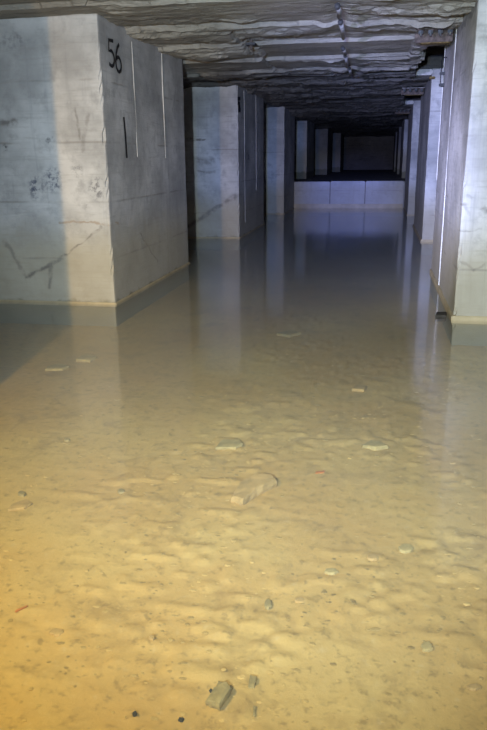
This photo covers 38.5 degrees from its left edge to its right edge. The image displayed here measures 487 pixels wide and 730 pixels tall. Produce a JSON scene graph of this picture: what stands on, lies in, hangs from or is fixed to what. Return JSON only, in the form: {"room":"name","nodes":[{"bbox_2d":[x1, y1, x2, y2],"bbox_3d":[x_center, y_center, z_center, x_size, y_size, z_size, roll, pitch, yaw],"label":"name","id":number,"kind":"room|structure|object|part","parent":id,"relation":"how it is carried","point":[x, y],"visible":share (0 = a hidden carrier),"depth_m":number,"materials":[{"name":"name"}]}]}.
{"room":"underground passage","nodes":[
{"label":"underground passage","id":0,"kind":"room"},
{"bbox_2d":[0,0,476,136],"bbox_3d":[2.821,-7.402,19.536,14.000,0.731,52.000,2,17,10],"label":"ceiling","id":1,"kind":"structure","parent":0,"point":[296,63],"depth_m":8.49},
{"bbox_2d":[245,39,256,49],"bbox_3d":[0.088,-3.770,8.185,0.120,0.120,0.120,2,17,10],"label":"anchor plate","id":2,"kind":"object","parent":1,"relation":"attached to","point":[250,43],"visible":1,"depth_m":8.16,"materials":[{"name":"metal"}]},
{"bbox_3d":[0.088,-3.767,8.186,0.120,0.025,0.120,2,17,10],"label":"plate","id":3,"kind":"part","parent":2,"relation":"part of","materials":[{"name":"grey metal"}]},
{"bbox_2d":[334,2,351,75],"bbox_3d":[1.213,-3.769,8.355,0.082,0.052,5.193,2,17,9],"label":"ceiling pipe","id":4,"kind":"object","parent":1,"relation":"attached to","point":[337,5],"visible":1,"depth_m":6.98,"materials":[{"name":"grey metal"}]},
{"bbox_2d":[395,109,409,113],"bbox_3d":[4.480,-7.138,19.633,0.410,0.120,0.480,2,17,10],"label":"bracket","id":5,"kind":"object","parent":1,"relation":"attached to","point":[400,111],"visible":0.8,"depth_m":19.69,"materials":[{"name":"metal"}]},
{"bbox_2d":[401,87,424,95],"bbox_3d":[3.324,-5.376,13.696,0.430,0.120,0.480,2,17,10],"label":"bracket","id":6,"kind":"object","parent":1,"relation":"attached to","point":[412,91],"visible":1,"depth_m":13.74,"materials":[{"name":"metal"}]},
{"bbox_3d":[3.338,-5.389,13.768,0.430,0.095,0.012,2,17,10],"label":"angle plate","id":7,"kind":"part","parent":6,"relation":"part of","materials":[{"name":"metal"}]},
{"bbox_2d":[415,27,455,44],"bbox_3d":[2.054,-3.547,7.504,0.400,0.120,0.480,2,17,10],"label":"bracket","id":8,"kind":"object","parent":1,"relation":"attached to","point":[424,35],"visible":0.91,"depth_m":7.55,"materials":[{"name":"metal"}]},
{"bbox_3d":[2.067,-3.561,7.576,0.400,0.095,0.012,2,17,10],"label":"angle plate","id":9,"kind":"part","parent":8,"relation":"part of","materials":[{"name":"metal"}]},
{"bbox_2d":[0,240,486,729],"bbox_3d":[0.689,-0.915,9.249,14.000,0.039,28.200,2,17,10],"label":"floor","id":10,"kind":"structure","parent":0,"point":[375,300],"depth_m":3.67,"materials":[{"name":"brown liquid"}]},
{"bbox_2d":[8,499,31,510],"bbox_3d":[-1.186,0.747,3.681,0.130,0.016,0.089,-16,23,-42],"label":"flat stone","id":11,"kind":"object","parent":10,"relation":"on","point":[20,505],"visible":1,"depth_m":3.68,"materials":[{"name":"beige stone"}]},
{"bbox_2d":[15,605,27,612],"bbox_3d":[-0.901,0.989,2.829,0.057,0.008,0.012,-12,20,-35],"label":"chip","id":12,"kind":"object","parent":10,"relation":"on","point":[24,607],"visible":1,"depth_m":2.83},
{"bbox_2d":[18,490,25,496],"bbox_3d":[-1.215,0.707,3.820,0.054,0.019,0.052,2,17,10],"label":"flat stone","id":13,"kind":"object","parent":10,"relation":"on","point":[21,493],"visible":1,"depth_m":3.81,"materials":[{"name":"grey stone"}]},
{"bbox_2d":[49,628,63,635],"bbox_3d":[-0.720,1.032,2.691,0.055,0.012,0.043,10,19,32],"label":"flat stone","id":14,"kind":"object","parent":10,"relation":"on","point":[56,631],"visible":1,"depth_m":2.69,"materials":[{"name":"beige stone"}]},
{"bbox_2d":[45,363,68,370],"bbox_3d":[-1.626,0.022,6.116,0.190,0.031,0.195,2,17,10],"label":"flat stone","id":15,"kind":"object","parent":10,"relation":"on","point":[56,367],"visible":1,"depth_m":6.07,"materials":[{"name":"beige stone"}]},
{"bbox_2d":[76,354,96,361],"bbox_3d":[-1.435,-0.064,6.410,0.162,0.031,0.221,2,17,10],"label":"flat stone","id":16,"kind":"object","parent":10,"relation":"on","point":[85,357],"visible":1,"depth_m":6.34,"materials":[{"name":"beige stone"}]},
{"bbox_2d":[0,14,189,326],"bbox_3d":[-2.700,-2.436,9.011,3.236,3.230,3.186,2,17,10],"label":"concrete pillar","id":17,"kind":"structure","parent":10,"relation":"on","point":[94,232],"depth_m":7.54,"materials":[{"name":"grey concrete"}]},
{"bbox_2d":[205,681,231,710],"bbox_3d":[-0.081,1.108,2.341,0.062,0.041,0.110,8,18,26],"label":"flat stone","id":18,"kind":"object","parent":10,"relation":"on","point":[220,693],"visible":1,"depth_m":2.32,"materials":[{"name":"beige stone"}]},
{"bbox_2d":[183,85,263,249],"bbox_3d":[-1.391,-4.287,15.245,3.236,3.230,3.240,2,17,10],"label":"concrete pillar","id":19,"kind":"structure","parent":10,"relation":"on","point":[223,126],"depth_m":13.73,"materials":[{"name":"grey concrete"}]},
{"bbox_2d":[215,439,242,449],"bbox_3d":[-0.084,0.506,4.422,0.163,0.022,0.158,2,17,10],"label":"flat stone","id":20,"kind":"object","parent":10,"relation":"on","point":[233,444],"visible":1,"depth_m":4.40,"materials":[{"name":"beige stone"}]},
{"bbox_2d":[0,343,486,729],"bbox_3d":[-0.030,0.507,4.453,3.632,0.031,5.225,2,17,10],"label":"gravel","id":21,"kind":"object","parent":10,"relation":"on","point":[242,676],"visible":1,"depth_m":2.98,"materials":[{"name":"brown gravel"}]},
{"bbox_2d":[248,675,256,688],"bbox_3d":[0.030,1.101,2.410,0.026,0.019,0.066,2,17,10],"label":"flat stone","id":22,"kind":"object","parent":10,"relation":"on","point":[252,680],"visible":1,"depth_m":2.41,"materials":[{"name":"beige stone"}]},
{"bbox_2d":[231,473,276,505],"bbox_3d":[0.045,0.682,3.837,0.154,0.076,0.339,12,21,37],"label":"flat stone","id":23,"kind":"object","parent":10,"relation":"on","point":[257,484],"visible":0.99,"depth_m":3.81,"materials":[{"name":"beige stone"}]},
{"bbox_2d":[264,599,271,610],"bbox_3d":[0.101,0.978,2.845,0.034,0.019,0.063,2,17,10],"label":"flat stone","id":24,"kind":"object","parent":10,"relation":"on","point":[268,604],"visible":1,"depth_m":2.83,"materials":[{"name":"grey stone"}]},
{"bbox_2d":[263,107,294,213],"bbox_3d":[-0.204,-5.989,20.974,3.236,3.230,2.616,2,17,10],"label":"concrete pillar","id":25,"kind":"structure","parent":10,"relation":"on","point":[278,123],"depth_m":19.62,"materials":[{"name":"grey concrete"}]},
{"bbox_2d":[277,329,300,337],"bbox_3d":[0.484,-0.324,7.260,0.174,0.038,0.233,13,21,39],"label":"flat stone","id":26,"kind":"object","parent":10,"relation":"on","point":[289,333],"visible":1,"depth_m":7.21,"materials":[{"name":"grey stone"}]},
{"bbox_2d":[295,597,303,602],"bbox_3d":[0.232,0.970,2.874,0.042,0.012,0.038,2,17,10],"label":"flat stone","id":27,"kind":"object","parent":10,"relation":"on","point":[298,599],"visible":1,"depth_m":2.87,"materials":[{"name":"beige stone"}]},
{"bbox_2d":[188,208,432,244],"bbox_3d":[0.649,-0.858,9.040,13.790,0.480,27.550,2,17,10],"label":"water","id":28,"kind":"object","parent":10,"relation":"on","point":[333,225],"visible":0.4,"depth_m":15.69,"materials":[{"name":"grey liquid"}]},
{"bbox_2d":[435,312,446,321],"bbox_3d":[1.956,-0.482,6.903,0.101,0.069,0.198,5,17,18],"label":"scrap","id":29,"kind":"object","parent":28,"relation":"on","point":[440,316],"visible":1,"depth_m":6.83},
{"bbox_2d":[324,568,338,574],"bbox_3d":[0.389,0.913,3.075,0.064,0.019,0.040,2,17,10],"label":"flat stone","id":30,"kind":"object","parent":10,"relation":"on","point":[330,571],"visible":1,"depth_m":3.06,"materials":[{"name":"grey stone"}]},
{"bbox_2d":[294,181,403,207],"bbox_3d":[3.271,-5.174,21.908,3.410,1.170,0.110,2,17,10],"label":"wall","id":31,"kind":"structure","parent":10,"relation":"on","point":[333,194],"depth_m":21.83,"materials":[{"name":"light concrete"}]},
{"bbox_3d":[2.155,-5.216,22.109,1.138,1.158,0.045,2,17,10],"label":"panel","id":32,"kind":"part","parent":31,"relation":"part of","materials":[{"name":"concrete"}]},
{"bbox_3d":[3.262,-5.176,21.912,1.064,1.170,0.035,2,17,10],"label":"panel","id":33,"kind":"part","parent":31,"relation":"part of","materials":[{"name":"concrete"}]},
{"bbox_3d":[4.376,-5.126,21.707,1.157,1.170,0.045,2,17,10],"label":"panel","id":34,"kind":"part","parent":31,"relation":"part of","materials":[{"name":"concrete"}]},
{"bbox_2d":[352,384,366,391],"bbox_3d":[0.918,0.185,5.502,0.098,0.031,0.138,7,18,23],"label":"flat stone","id":35,"kind":"object","parent":10,"relation":"on","point":[358,388],"visible":1,"depth_m":5.46,"materials":[{"name":"beige stone"}]},
{"bbox_2d":[367,554,378,560],"bbox_3d":[0.590,0.880,3.178,0.052,0.019,0.044,2,17,10],"label":"flat stone","id":36,"kind":"object","parent":10,"relation":"on","point":[372,557],"visible":1,"depth_m":3.17,"materials":[{"name":"beige stone"}]},
{"bbox_2d":[362,440,387,450],"bbox_3d":[0.815,0.513,4.381,0.140,0.037,0.126,-10,19,-29],"label":"flat stone","id":37,"kind":"object","parent":10,"relation":"on","point":[375,445],"visible":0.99,"depth_m":4.36,"materials":[{"name":"beige stone"}]},
{"bbox_2d":[398,543,412,553],"bbox_3d":[0.757,0.857,3.251,0.071,0.019,0.069,-2,16,-4],"label":"flat stone","id":38,"kind":"object","parent":10,"relation":"on","point":[405,548],"visible":1,"depth_m":3.24,"materials":[{"name":"grey stone"}]},
{"bbox_2d":[403,100,420,214],"bbox_3d":[6.180,-5.675,19.686,3.438,3.230,2.898,2,17,10],"label":"concrete pillar","id":39,"kind":"structure","parent":10,"relation":"on","point":[414,116],"depth_m":18.75,"materials":[{"name":"grey concrete"}]},
{"bbox_2d":[420,641,432,651],"bbox_3d":[0.680,1.048,2.590,0.046,0.019,0.052,2,17,10],"label":"flat stone","id":40,"kind":"object","parent":10,"relation":"on","point":[426,646],"visible":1,"depth_m":2.58,"materials":[{"name":"beige stone"}]},
{"bbox_2d":[413,68,442,254],"bbox_3d":[4.991,-3.940,13.752,3.548,3.280,3.288,2,17,10],"label":"concrete pillar","id":41,"kind":"structure","parent":10,"relation":"on","point":[430,108],"depth_m":12.74,"materials":[{"name":"grey concrete"}]},
{"bbox_2d":[429,0,486,345],"bbox_3d":[3.848,-2.153,7.438,3.236,3.446,3.063,2,17,10],"label":"concrete pillar","id":42,"kind":"structure","parent":10,"relation":"on","point":[458,271],"depth_m":6.64,"materials":[{"name":"grey concrete"}]},
{"bbox_2d":[439,57,446,86],"bbox_3d":[2.461,-3.602,8.571,0.078,0.329,0.240,2,17,10],"label":"wire hook","id":43,"kind":"object","parent":42,"relation":"attached to","point":[441,72],"visible":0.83,"depth_m":8.65,"materials":[{"name":"grey metal"}]},
{"bbox_2d":[466,683,480,690],"bbox_3d":[0.792,1.106,2.391,0.052,0.012,0.028,-3,17,-9],"label":"flat stone","id":44,"kind":"object","parent":10,"relation":"on","point":[473,687],"visible":1,"depth_m":2.39,"materials":[{"name":"beige stone"}]},
{"bbox_2d":[294,170,404,207],"bbox_3d":[5.335,-8.446,33.232,13.800,1.300,23.880,2,17,10],"label":"floor","id":45,"kind":"structure","parent":0,"point":[345,175],"depth_m":27.15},
{"bbox_2d":[294,121,314,178],"bbox_3d":[1.001,-8.312,26.990,3.216,2.200,3.112,2,17,10],"label":"concrete pillar","id":46,"kind":"structure","parent":45,"relation":"on","point":[304,130],"depth_m":25.43,"materials":[{"name":"grey concrete"}]},
{"bbox_2d":[314,128,331,174],"bbox_3d":[2.497,-10.146,33.157,3.215,2.200,3.111,2,17,10],"label":"concrete pillar","id":47,"kind":"structure","parent":45,"relation":"on","point":[322,138],"depth_m":31.55,"materials":[{"name":"grey concrete"}]},
{"bbox_2d":[331,133,343,171],"bbox_3d":[3.943,-11.982,39.334,3.211,2.200,3.112,2,17,10],"label":"concrete pillar","id":48,"kind":"structure","parent":45,"relation":"on","point":[337,138],"depth_m":37.72,"materials":[{"name":"grey concrete"}]},
{"bbox_2d":[393,132,396,171],"bbox_3d":[9.899,-11.727,38.260,3.210,2.200,3.113,2,17,10],"label":"concrete pillar","id":49,"kind":"structure","parent":45,"relation":"on","point":[395,134],"depth_m":37.25,"materials":[{"name":"grey concrete"}]},
{"bbox_2d":[395,127,401,173],"bbox_3d":[8.700,-9.880,32.038,3.216,2.200,3.113,2,17,10],"label":"concrete pillar","id":50,"kind":"structure","parent":45,"relation":"on","point":[398,148],"depth_m":31.03,"materials":[{"name":"grey concrete"}]},
{"bbox_2d":[399,119,407,177],"bbox_3d":[7.499,-8.034,25.818,3.214,2.200,3.112,2,17,10],"label":"concrete pillar","id":51,"kind":"structure","parent":45,"relation":"on","point":[404,132],"depth_m":24.81,"materials":[{"name":"grey concrete"}]},
{"bbox_2d":[343,136,393,169],"bbox_3d":[7.530,-13.090,44.308,13.800,3.900,0.400,2,17,10],"label":"wall","id":52,"kind":"structure","parent":0,"point":[363,152],"depth_m":43.95,"materials":[{"name":"grey concrete"}]}
]}

